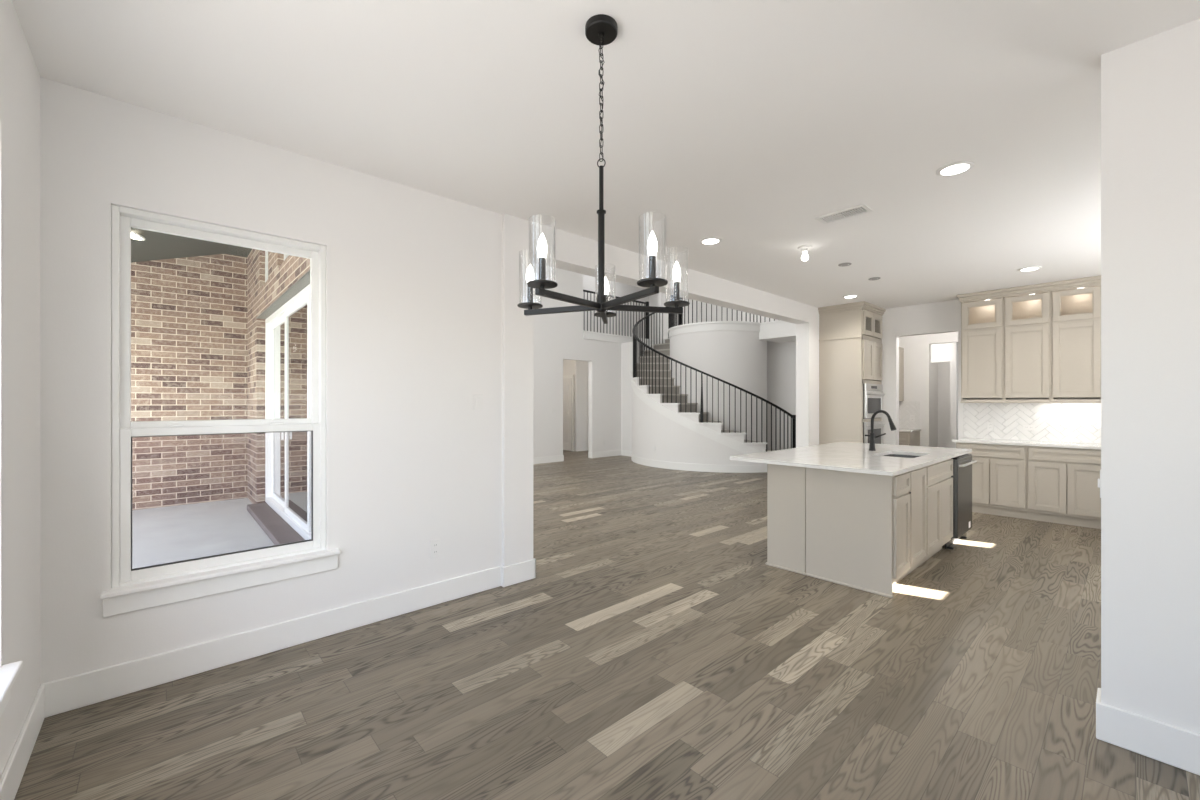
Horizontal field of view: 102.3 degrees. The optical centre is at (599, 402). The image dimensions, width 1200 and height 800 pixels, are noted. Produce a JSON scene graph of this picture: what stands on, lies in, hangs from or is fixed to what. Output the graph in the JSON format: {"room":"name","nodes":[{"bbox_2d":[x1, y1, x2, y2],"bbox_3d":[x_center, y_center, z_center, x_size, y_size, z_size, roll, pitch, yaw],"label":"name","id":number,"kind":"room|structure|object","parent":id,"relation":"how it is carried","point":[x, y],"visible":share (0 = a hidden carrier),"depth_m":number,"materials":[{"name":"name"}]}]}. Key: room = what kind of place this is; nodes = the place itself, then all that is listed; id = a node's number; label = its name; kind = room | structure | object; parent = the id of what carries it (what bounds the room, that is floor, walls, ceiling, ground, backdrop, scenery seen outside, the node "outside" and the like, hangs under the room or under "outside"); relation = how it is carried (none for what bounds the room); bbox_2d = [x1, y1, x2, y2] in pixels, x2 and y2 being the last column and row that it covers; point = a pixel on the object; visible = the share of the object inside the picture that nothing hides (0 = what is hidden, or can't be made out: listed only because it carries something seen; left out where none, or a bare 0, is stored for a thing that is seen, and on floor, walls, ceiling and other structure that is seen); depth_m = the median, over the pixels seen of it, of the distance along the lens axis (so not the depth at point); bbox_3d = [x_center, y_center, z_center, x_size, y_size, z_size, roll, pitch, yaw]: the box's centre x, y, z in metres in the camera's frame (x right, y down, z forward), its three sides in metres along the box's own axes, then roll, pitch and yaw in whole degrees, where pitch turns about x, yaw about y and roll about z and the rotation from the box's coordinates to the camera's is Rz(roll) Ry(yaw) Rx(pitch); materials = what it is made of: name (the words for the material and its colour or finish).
{"room":"dining room","nodes":[
{"label":"dining room","id":0,"kind":"room"},
{"bbox_2d":[0,0,39,776],"bbox_3d":[-0.921,-0.025,0.272,0.200,2.850,5.240,0,0,-42],"label":"wall","id":1,"kind":"structure","parent":0,"point":[19,74],"depth_m":1.82,"materials":[{"name":"paint"}]},
{"bbox_2d":[0,661,22,716],"bbox_3d":[-1.773,0.029,1.275,0.205,1.957,0.890,0,0,-42],"label":"window sill","id":2,"kind":"structure","parent":1,"relation":"in","point":[9,672],"depth_m":1.57,"materials":[{"name":"plastic"}]},
{"bbox_2d":[0,685,44,799],"bbox_3d":[-0.843,1.323,0.346,0.015,0.153,4.845,0,0,-42],"label":"baseboard","id":3,"kind":"structure","parent":1,"relation":"attached to","point":[13,772],"depth_m":1.82,"materials":[{"name":"paint"}]},
{"bbox_2d":[131,254,246,509],"bbox_3d":[-6.831,-0.575,6.643,3.200,4.450,0.220,0,0,-42],"label":"wall","id":4,"kind":"structure","parent":0,"point":[189,333],"depth_m":7.16,"materials":[{"name":"brick"}]},
{"bbox_2d":[143,256,241,280],"bbox_3d":[-6.039,-2.006,7.204,1.125,0.539,0.011,0,0,-42],"label":"trim","id":5,"kind":"structure","parent":4,"relation":"attached to","point":[172,268],"depth_m":7.17,"materials":[{"name":"brick"}]},
{"bbox_2d":[131,227,251,261],"bbox_3d":[-4.760,-1.895,4.357,3.200,1.090,5.950,0,0,-42],"label":"ceiling","id":6,"kind":"structure","parent":0,"point":[156,245],"depth_m":6.60,"materials":[{"name":"paint"}]},
{"bbox_2d":[131,231,144,240],"bbox_3d":[-5.457,-1.965,5.622,0.250,0.097,0.260,0,0,-42],"label":"light","id":7,"kind":"object","parent":6,"relation":"attached to","point":[134,235],"visible":0.45,"depth_m":5.61,"materials":[{"name":"beige"}]},
{"bbox_2d":[132,498,273,568],"bbox_3d":[-5.497,1.575,3.682,5.199,0.150,5.960,0,0,-42],"label":"floor","id":8,"kind":"structure","parent":0,"point":[160,535],"depth_m":5.60,"materials":[{"name":"concrete"}]},
{"bbox_2d":[247,249,309,503],"bbox_3d":[-3.511,-0.575,5.482,0.160,4.450,5.960,0,0,-42],"label":"wall","id":9,"kind":"structure","parent":0,"point":[282,274],"depth_m":6.92,"materials":[{"name":"brick"}]},
{"bbox_2d":[247,503,303,544],"bbox_3d":[-3.538,1.460,5.377,0.220,0.080,3.920,0,0,-42],"label":"step","id":10,"kind":"structure","parent":9,"relation":"attached to","point":[271,523],"depth_m":5.65,"materials":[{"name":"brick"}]},
{"bbox_2d":[257,269,309,318],"bbox_3d":[-3.485,-1.214,5.438,0.140,0.017,4.140,0,0,-42],"label":"trim","id":11,"kind":"structure","parent":9,"relation":"attached to","point":[302,282],"depth_m":5.42,"materials":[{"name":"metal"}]},
{"bbox_2d":[40,77,808,684],"bbox_3d":[0.159,-0.025,4.641,7.710,2.850,0.217,0,0,-42],"label":"wall","id":12,"kind":"structure","parent":0,"point":[414,276],"depth_m":2.97,"materials":[{"name":"paint"}]},
{"bbox_2d":[100,205,340,617],"bbox_3d":[-2.003,0.029,2.649,1.014,1.957,0.185,0,0,-42],"label":"window","id":13,"kind":"structure","parent":12,"relation":"in","point":[135,589],"depth_m":2.52,"materials":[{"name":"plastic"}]},
{"bbox_2d":[40,558,535,717],"bbox_3d":[-1.556,1.323,3.072,2.620,0.153,0.227,0,0,-42],"label":"baseboard","id":14,"kind":"structure","parent":12,"relation":"attached to","point":[70,693],"depth_m":2.66,"materials":[{"name":"paint"}]},
{"bbox_2d":[430,539,439,558],"bbox_3d":[-1.144,1.012,3.357,0.070,0.125,0.009,0,0,-42],"label":"wall outlet","id":15,"kind":"object","parent":12,"relation":"attached to","point":[434,544],"visible":1,"depth_m":3.35,"materials":[{"name":"white plastic"}]},
{"bbox_2d":[12,0,1199,308],"bbox_3d":[4.527,-1.504,5.116,14.820,0.132,5.100,0,0,-42],"label":"ceiling","id":16,"kind":"structure","parent":0,"point":[744,124],"depth_m":2.38,"materials":[{"name":"paint"}]},
{"bbox_2d":[517,14,689,323],"bbox_3d":[0.003,-0.899,1.843,0.690,1.102,0.692,0,0,-42],"label":"chandelier","id":17,"kind":"object","parent":16,"relation":"hanging from","point":[600,29],"visible":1,"depth_m":1.85,"materials":[{"name":"black metal"}]},
{"bbox_2d":[700,237,721,244],"bbox_3d":[0.987,-1.441,4.316,0.192,0.018,0.192,0,0,-42],"label":"recessed light","id":18,"kind":"object","parent":16,"relation":"in","point":[709,240],"visible":1,"depth_m":4.29,"materials":[{"name":"white plastic"}]},
{"bbox_2d":[798,245,811,260],"bbox_3d":[1.905,-1.385,4.494,0.128,0.131,0.128,0,0,-42],"label":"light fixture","id":19,"kind":"object","parent":16,"relation":"attached to","point":[804,248],"visible":1,"depth_m":4.47,"materials":[{"name":"white glass"}]},
{"bbox_2d":[815,204,872,223],"bbox_3d":[1.867,-1.442,3.710,0.180,0.015,0.360,0,0,-42],"label":"ceiling vent","id":20,"kind":"object","parent":16,"relation":"in","point":[860,209],"visible":1,"depth_m":3.69,"materials":[{"name":"white plastic"}]},
{"bbox_2d":[843,295,857,297],"bbox_3d":[3.402,-1.441,6.566,0.192,0.018,0.192,0,0,-42],"label":"recessed light","id":21,"kind":"object","parent":16,"relation":"in","point":[846,296],"visible":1,"depth_m":6.53,"materials":[{"name":"white plastic"}]},
{"bbox_2d":[936,161,974,176],"bbox_3d":[2.193,-1.441,2.986,0.192,0.018,0.192,0,0,-42],"label":"recessed light","id":22,"kind":"object","parent":16,"relation":"in","point":[955,168],"visible":1,"depth_m":2.97,"materials":[{"name":"white plastic"}]},
{"bbox_2d":[1018,266,1041,271],"bbox_3d":[4.631,-1.441,5.210,0.192,0.018,0.192,0,0,-42],"label":"recessed light","id":23,"kind":"object","parent":16,"relation":"in","point":[1031,268],"visible":1,"depth_m":5.18,"materials":[{"name":"white plastic"}]},
{"bbox_2d":[563,274,648,450],"bbox_3d":[-0.697,-1.400,15.361,5.600,5.600,2.100,0,0,-42],"label":"wall","id":24,"kind":"structure","parent":0,"point":[621,289],"depth_m":14.25,"materials":[{"name":"paint"}]},
{"bbox_2d":[563,375,573,450],"bbox_3d":[-1.087,0.295,14.313,0.085,2.210,0.950,0,0,-42],"label":"door","id":25,"kind":"structure","parent":24,"relation":"in","point":[568,384],"depth_m":14.16,"materials":[{"name":"paint"}]},
{"bbox_2d":[588,376,588,449],"bbox_3d":[-0.008,0.305,14.541,0.880,2.190,0.042,0,0,-42],"label":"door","id":26,"kind":"structure","parent":24,"relation":"in","point":[588,376],"depth_m":14.25,"materials":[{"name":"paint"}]},
{"bbox_2d":[14,450,1199,799],"bbox_3d":[1.203,1.460,8.783,14.820,0.120,15.000,0,0,-42],"label":"floor","id":27,"kind":"structure","parent":0,"point":[653,650],"depth_m":2.35,"materials":[{"name":"brown wood"}]},
{"bbox_2d":[631,313,795,472],"bbox_3d":[2.086,-0.718,11.319,2.380,4.236,4.216,0,0,-32],"label":"curved staircase","id":28,"kind":"structure","parent":27,"relation":"on","point":[683,437],"depth_m":10.22,"materials":[{"name":"paint"}]},
{"bbox_2d":[819,309,881,444],"bbox_3d":[3.859,-0.015,7.426,0.845,2.830,0.622,0,0,-42],"label":"tall cabinet","id":29,"kind":"object","parent":27,"relation":"on","point":[850,341],"visible":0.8,"depth_m":7.16,"materials":[{"name":"paint"}]},
{"bbox_2d":[818,301,885,315],"bbox_3d":[3.860,-1.402,7.404,0.874,0.094,0.658,0,0,-42],"label":"trim","id":30,"kind":"structure","parent":29,"relation":"attached to","point":[864,305],"depth_m":7.13,"materials":[{"name":"paint"}]},
{"bbox_2d":[863,383,884,418],"bbox_3d":[3.928,-0.025,7.373,0.694,0.515,0.590,0,0,-42],"label":"wall oven","id":31,"kind":"object","parent":29,"relation":"in","point":[873,394],"visible":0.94,"depth_m":7.13,"materials":[{"name":"metal"}]},
{"bbox_2d":[863,421,884,443],"bbox_3d":[3.928,0.593,7.373,0.694,0.631,0.590,0,0,-42],"label":"wall oven","id":32,"kind":"object","parent":29,"relation":"in","point":[878,425],"visible":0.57,"depth_m":7.20,"materials":[{"name":"metal"}]},
{"bbox_2d":[765,464,966,597],"bbox_3d":[2.634,0.958,4.615,2.355,0.884,0.983,0,0,-42],"label":"kitchen island","id":33,"kind":"object","parent":27,"relation":"on","point":[834,526],"visible":0.74,"depth_m":3.79,"materials":[{"name":"paint"}]},
{"bbox_2d":[730,442,971,475],"bbox_3d":[2.528,0.497,4.701,2.480,0.030,1.310,0,0,-42],"label":"countertop","id":34,"kind":"structure","parent":33,"relation":"on","point":[838,456],"depth_m":4.36,"materials":[{"name":"stone"}]},
{"bbox_2d":[865,410,896,450],"bbox_3d":[2.818,0.275,4.806,0.131,0.413,0.338,0,0,-20],"label":"kitchen faucet","id":35,"kind":"object","parent":34,"relation":"on","point":[892,426],"visible":1,"depth_m":4.87,"materials":[{"name":"black metal"}]},
{"bbox_2d":[883,454,919,457],"bbox_3d":[2.832,0.625,4.544,0.604,0.223,0.374,0,0,-42],"label":"sink","id":36,"kind":"object","parent":34,"relation":"in","point":[890,455],"visible":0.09,"depth_m":4.78,"materials":[{"name":"metal"}]},
{"bbox_2d":[893,472,910,585],"bbox_3d":[2.042,0.959,3.821,0.351,0.883,0.641,0,0,-42],"label":"base cabinet","id":37,"kind":"object","parent":27,"relation":"on","point":[901,482],"visible":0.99,"depth_m":3.58,"materials":[{"name":"paint"}]},
{"bbox_2d":[899,428,920,445],"bbox_3d":[5.382,0.938,8.794,0.607,0.925,0.642,0,0,-42],"label":"base cabinet","id":38,"kind":"object","parent":27,"relation":"on","point":[910,437],"visible":0.15,"depth_m":8.47,"materials":[{"name":"paint"}]},
{"bbox_2d":[899,428,920,431],"bbox_3d":[5.382,0.489,8.794,0.607,0.028,0.642,0,0,-42],"label":"countertop","id":39,"kind":"structure","parent":38,"relation":"on","point":[900,430],"depth_m":8.49,"materials":[{"name":"stone"}]},
{"bbox_2d":[898,467,926,581],"bbox_3d":[2.332,0.959,4.088,0.434,0.883,0.635,0,0,-42],"label":"base cabinet","id":40,"kind":"object","parent":27,"relation":"on","point":[918,477],"visible":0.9,"depth_m":3.87,"materials":[{"name":"paint"}]},
{"bbox_2d":[915,459,952,568],"bbox_3d":[2.815,0.959,4.526,0.869,0.883,0.635,0,0,-42],"label":"base cabinet","id":41,"kind":"object","parent":27,"relation":"on","point":[939,479],"visible":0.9,"depth_m":4.25,"materials":[{"name":"paint"}]},
{"bbox_2d":[914,453,976,548],"bbox_3d":[3.413,0.961,4.991,0.610,0.878,0.688,0,0,-42],"label":"dishwasher","id":42,"kind":"object","parent":27,"relation":"on","point":[962,465],"visible":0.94,"depth_m":4.69,"materials":[{"name":"silver metal"}]},
{"bbox_2d":[956,443,1026,518],"bbox_3d":[5.095,0.958,6.246,0.599,0.884,0.697,0,0,-42],"label":"base cabinet","id":43,"kind":"object","parent":27,"relation":"on","point":[999,473],"visible":0.7,"depth_m":5.98,"materials":[{"name":"paint"}]},
{"bbox_2d":[952,438,1100,449],"bbox_3d":[5.328,0.498,5.970,0.604,0.032,1.490,0,0,-42],"label":"countertop","id":44,"kind":"structure","parent":43,"relation":"on","point":[1097,446],"depth_m":5.90,"materials":[{"name":"stone"}]},
{"bbox_2d":[1027,446,1100,528],"bbox_3d":[5.563,0.958,5.729,0.599,0.884,0.697,0,0,-42],"label":"base cabinet","id":45,"kind":"object","parent":27,"relation":"on","point":[1062,483],"visible":0.73,"depth_m":5.55,"materials":[{"name":"paint"}]},
{"bbox_2d":[533,263,699,457],"bbox_3d":[-1.139,-1.400,11.479,11.470,5.600,0.140,0,0,-42],"label":"wall","id":46,"kind":"structure","parent":0,"point":[557,337],"depth_m":11.74,"materials":[{"name":"paint"}]},
{"bbox_2d":[533,450,620,463],"bbox_3d":[-2.386,1.323,10.338,7.850,0.153,0.155,0,0,-42],"label":"baseboard","id":47,"kind":"structure","parent":46,"relation":"attached to","point":[559,458],"depth_m":11.60,"materials":[{"name":"paint"}]},
{"bbox_2d":[583,290,648,338],"bbox_3d":[0.463,-2.335,12.918,2.438,1.070,0.076,0,0,-42],"label":"gallery railing","id":48,"kind":"object","parent":46,"relation":"on","point":[584,291],"visible":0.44,"depth_m":12.96,"materials":[{"name":"black paint"}]},
{"bbox_2d":[583,331,654,346],"bbox_3d":[0.581,-1.700,12.924,2.680,0.200,0.070,0,0,-42],"label":"trim","id":49,"kind":"structure","parent":46,"relation":"attached to","point":[590,335],"depth_m":12.60,"materials":[{"name":"paint"}]},
{"bbox_2d":[621,341,638,450],"bbox_3d":[0.802,-0.100,12.739,0.100,3.000,0.600,0,0,-42],"label":"wall","id":50,"kind":"structure","parent":0,"point":[626,348],"depth_m":12.78,"materials":[{"name":"paint"}]},
{"bbox_2d":[621,450,631,455],"bbox_3d":[0.753,1.323,12.708,0.015,0.153,0.580,0,0,-42],"label":"baseboard","id":51,"kind":"structure","parent":50,"relation":"attached to","point":[623,452],"depth_m":12.76,"materials":[{"name":"paint"}]},
{"bbox_2d":[649,293,657,339],"bbox_3d":[0.276,-3.000,13.841,5.200,2.400,1.460,0,0,-42],"label":"wall","id":52,"kind":"structure","parent":0,"point":[653,299],"depth_m":15.92,"materials":[{"name":"paint"}]},
{"bbox_2d":[654,338,668,343],"bbox_3d":[3.730,-1.698,11.900,3.689,0.195,5.774,0,0,-42],"label":"floor","id":53,"kind":"structure","parent":0,"point":[668,338],"depth_m":13.67,"materials":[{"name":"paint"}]},
{"bbox_2d":[671,295,774,326],"bbox_3d":[3.207,-2.335,10.598,1.179,1.070,4.558,0,0,-42],"label":"gallery railing","id":54,"kind":"object","parent":53,"relation":"on","point":[676,319],"visible":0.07,"depth_m":11.05,"materials":[{"name":"black paint"}]},
{"bbox_2d":[670,330,766,448],"bbox_3d":[2.866,-0.100,11.803,2.300,3.000,2.300,0,0,-42],"label":"wall","id":55,"kind":"structure","parent":0,"point":[735,357],"depth_m":10.76,"materials":[{"name":"paint"}]},
{"bbox_2d":[668,321,759,338],"bbox_3d":[2.505,-1.700,11.475,1.424,0.200,2.400,0,0,-42],"label":"trim","id":56,"kind":"structure","parent":55,"relation":"attached to","point":[713,325],"depth_m":10.74,"materials":[{"name":"paint"}]},
{"bbox_2d":[759,320,795,339],"bbox_3d":[4.348,-1.615,10.082,0.075,0.370,2.260,0,0,-42],"label":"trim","id":57,"kind":"structure","parent":55,"relation":"attached to","point":[772,329],"depth_m":10.59,"materials":[{"name":"paint"}]},
{"bbox_2d":[700,302,777,322],"bbox_3d":[5.136,-1.400,13.185,0.120,5.600,6.040,0,0,-42],"label":"wall","id":58,"kind":"structure","parent":0,"point":[721,311],"depth_m":14.61,"materials":[{"name":"paint"}]},
{"bbox_2d":[762,336,795,342],"bbox_3d":[4.720,-1.515,10.405,0.930,0.170,2.240,0,0,-42],"label":"ceiling","id":59,"kind":"structure","parent":0,"point":[792,338],"depth_m":10.88,"materials":[{"name":"paint"}]},
{"bbox_2d":[767,341,795,449],"bbox_3d":[4.748,-0.095,11.066,0.100,2.990,3.180,0,0,-42],"label":"wall","id":60,"kind":"structure","parent":0,"point":[781,357],"depth_m":11.49,"materials":[{"name":"paint"}]},
{"bbox_2d":[796,305,937,447],"bbox_3d":[5.656,-0.025,9.610,7.110,2.850,0.197,0,0,-42],"label":"wall column","id":61,"kind":"structure","parent":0,"point":[807,334],"depth_m":7.25,"materials":[{"name":"paint"}]},
{"bbox_2d":[899,332,957,446],"bbox_3d":[7.050,-0.025,7.485,0.100,2.850,4.823,0,0,-42],"label":"wall","id":62,"kind":"structure","parent":0,"point":[917,348],"depth_m":8.76,"materials":[{"name":"paint"}]},
{"bbox_2d":[899,347,903,400],"bbox_3d":[5.388,-0.530,8.987,0.335,0.980,0.360,0,0,-42],"label":"wall cabinet","id":63,"kind":"object","parent":62,"relation":"attached to","point":[901,350],"visible":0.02,"depth_m":8.88,"materials":[{"name":"paint"}]},
{"bbox_2d":[899,401,919,428],"bbox_3d":[5.598,0.222,9.002,0.011,0.503,0.620,0,0,-42],"label":"backsplash","id":64,"kind":"structure","parent":62,"relation":"attached to","point":[906,408],"depth_m":8.89,"materials":[{"name":"tile"}]},
{"bbox_2d":[931,343,950,447],"bbox_3d":[6.777,-0.025,9.870,0.100,2.850,0.923,0,0,-42],"label":"wall","id":65,"kind":"structure","parent":0,"point":[940,353],"depth_m":9.71,"materials":[{"name":"paint"}]},
{"bbox_2d":[938,362,949,447],"bbox_3d":[9.939,-0.025,10.104,0.100,2.850,4.823,0,0,-42],"label":"wall","id":66,"kind":"structure","parent":0,"point":[944,367],"depth_m":11.75,"materials":[{"name":"paint"}]},
{"bbox_2d":[951,342,957,447],"bbox_3d":[7.781,-0.025,10.103,3.100,2.850,0.080,0,0,-42],"label":"wall","id":67,"kind":"structure","parent":0,"point":[954,346],"depth_m":9.07,"materials":[{"name":"paint"}]},
{"bbox_2d":[882,300,1100,444],"bbox_3d":[5.631,-0.025,6.199,0.130,2.850,4.823,0,0,-42],"label":"wall","id":68,"kind":"structure","parent":0,"point":[945,316],"depth_m":7.29,"materials":[{"name":"paint"}]},
{"bbox_2d":[961,297,1003,400],"bbox_3d":[5.107,-0.725,6.426,0.339,1.410,0.444,0,0,-42],"label":"upper cabinet","id":69,"kind":"object","parent":68,"relation":"attached to","point":[982,321],"visible":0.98,"depth_m":6.33,"materials":[{"name":"paint"}]},
{"bbox_2d":[956,275,1100,301],"bbox_3d":[5.373,-1.402,6.105,0.375,0.094,1.360,0,0,-42],"label":"trim","id":70,"kind":"structure","parent":69,"relation":"attached to","point":[1095,280],"depth_m":5.93,"materials":[{"name":"paint"}]},
{"bbox_2d":[960,401,1100,402],"bbox_3d":[5.291,-0.013,6.006,0.032,0.025,1.323,0,0,-42],"label":"trim","id":71,"kind":"structure","parent":69,"relation":"attached to","point":[960,401],"depth_m":5.96,"materials":[{"name":"paint"}]},
{"bbox_2d":[1004,291,1050,400],"bbox_3d":[5.405,-0.725,6.097,0.339,1.410,0.441,0,0,-42],"label":"upper cabinet","id":72,"kind":"object","parent":68,"relation":"attached to","point":[1027,317],"visible":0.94,"depth_m":6.00,"materials":[{"name":"paint"}]},
{"bbox_2d":[963,403,1100,442],"bbox_3d":[5.554,0.231,6.176,0.011,0.498,1.492,0,0,-42],"label":"tile backsplash","id":73,"kind":"structure","parent":68,"relation":"attached to","point":[1058,422],"depth_m":6.17,"materials":[{"name":"tile"}]},
{"bbox_2d":[1051,284,1100,400],"bbox_3d":[5.699,-0.725,5.773,0.339,1.410,0.431,0,0,-42],"label":"upper cabinet","id":74,"kind":"object","parent":68,"relation":"attached to","point":[1075,312],"visible":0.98,"depth_m":5.70,"materials":[{"name":"paint"}]},
{"bbox_2d":[1101,19,1199,733],"bbox_3d":[2.771,-0.025,1.358,0.130,2.850,1.890,0,0,-42],"label":"wall","id":75,"kind":"structure","parent":0,"point":[1150,86],"depth_m":1.91,"materials":[{"name":"paint"}]},
{"bbox_2d":[1098,470,1100,497],"bbox_3d":[2.134,0.343,2.064,0.075,0.115,0.012,0,0,-42],"label":"switch plate","id":76,"kind":"object","parent":75,"relation":"attached to","point":[1099,479],"visible":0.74,"depth_m":2.04,"materials":[{"name":"white plastic"}]},
{"bbox_2d":[1096,688,1199,775],"bbox_3d":[2.699,1.323,1.437,0.160,0.153,1.705,0,0,-42],"label":"baseboard","id":77,"kind":"structure","parent":75,"relation":"attached to","point":[1169,744],"depth_m":1.91,"materials":[{"name":"paint"}]},
{"bbox_3d":[-3.343,-1.400,5.486,0.085,5.600,5.780,0,0,-42],"label":"wall","id":78,"kind":"structure","parent":0,"visible":0},
{"bbox_2d":[265,284,310,539],"bbox_3d":[-3.431,0.110,5.501,0.135,2.620,3.960,0,0,-42],"label":"door","id":79,"kind":"structure","parent":78,"relation":"in","point":[287,330],"depth_m":5.83,"materials":[{"name":"plastic"}]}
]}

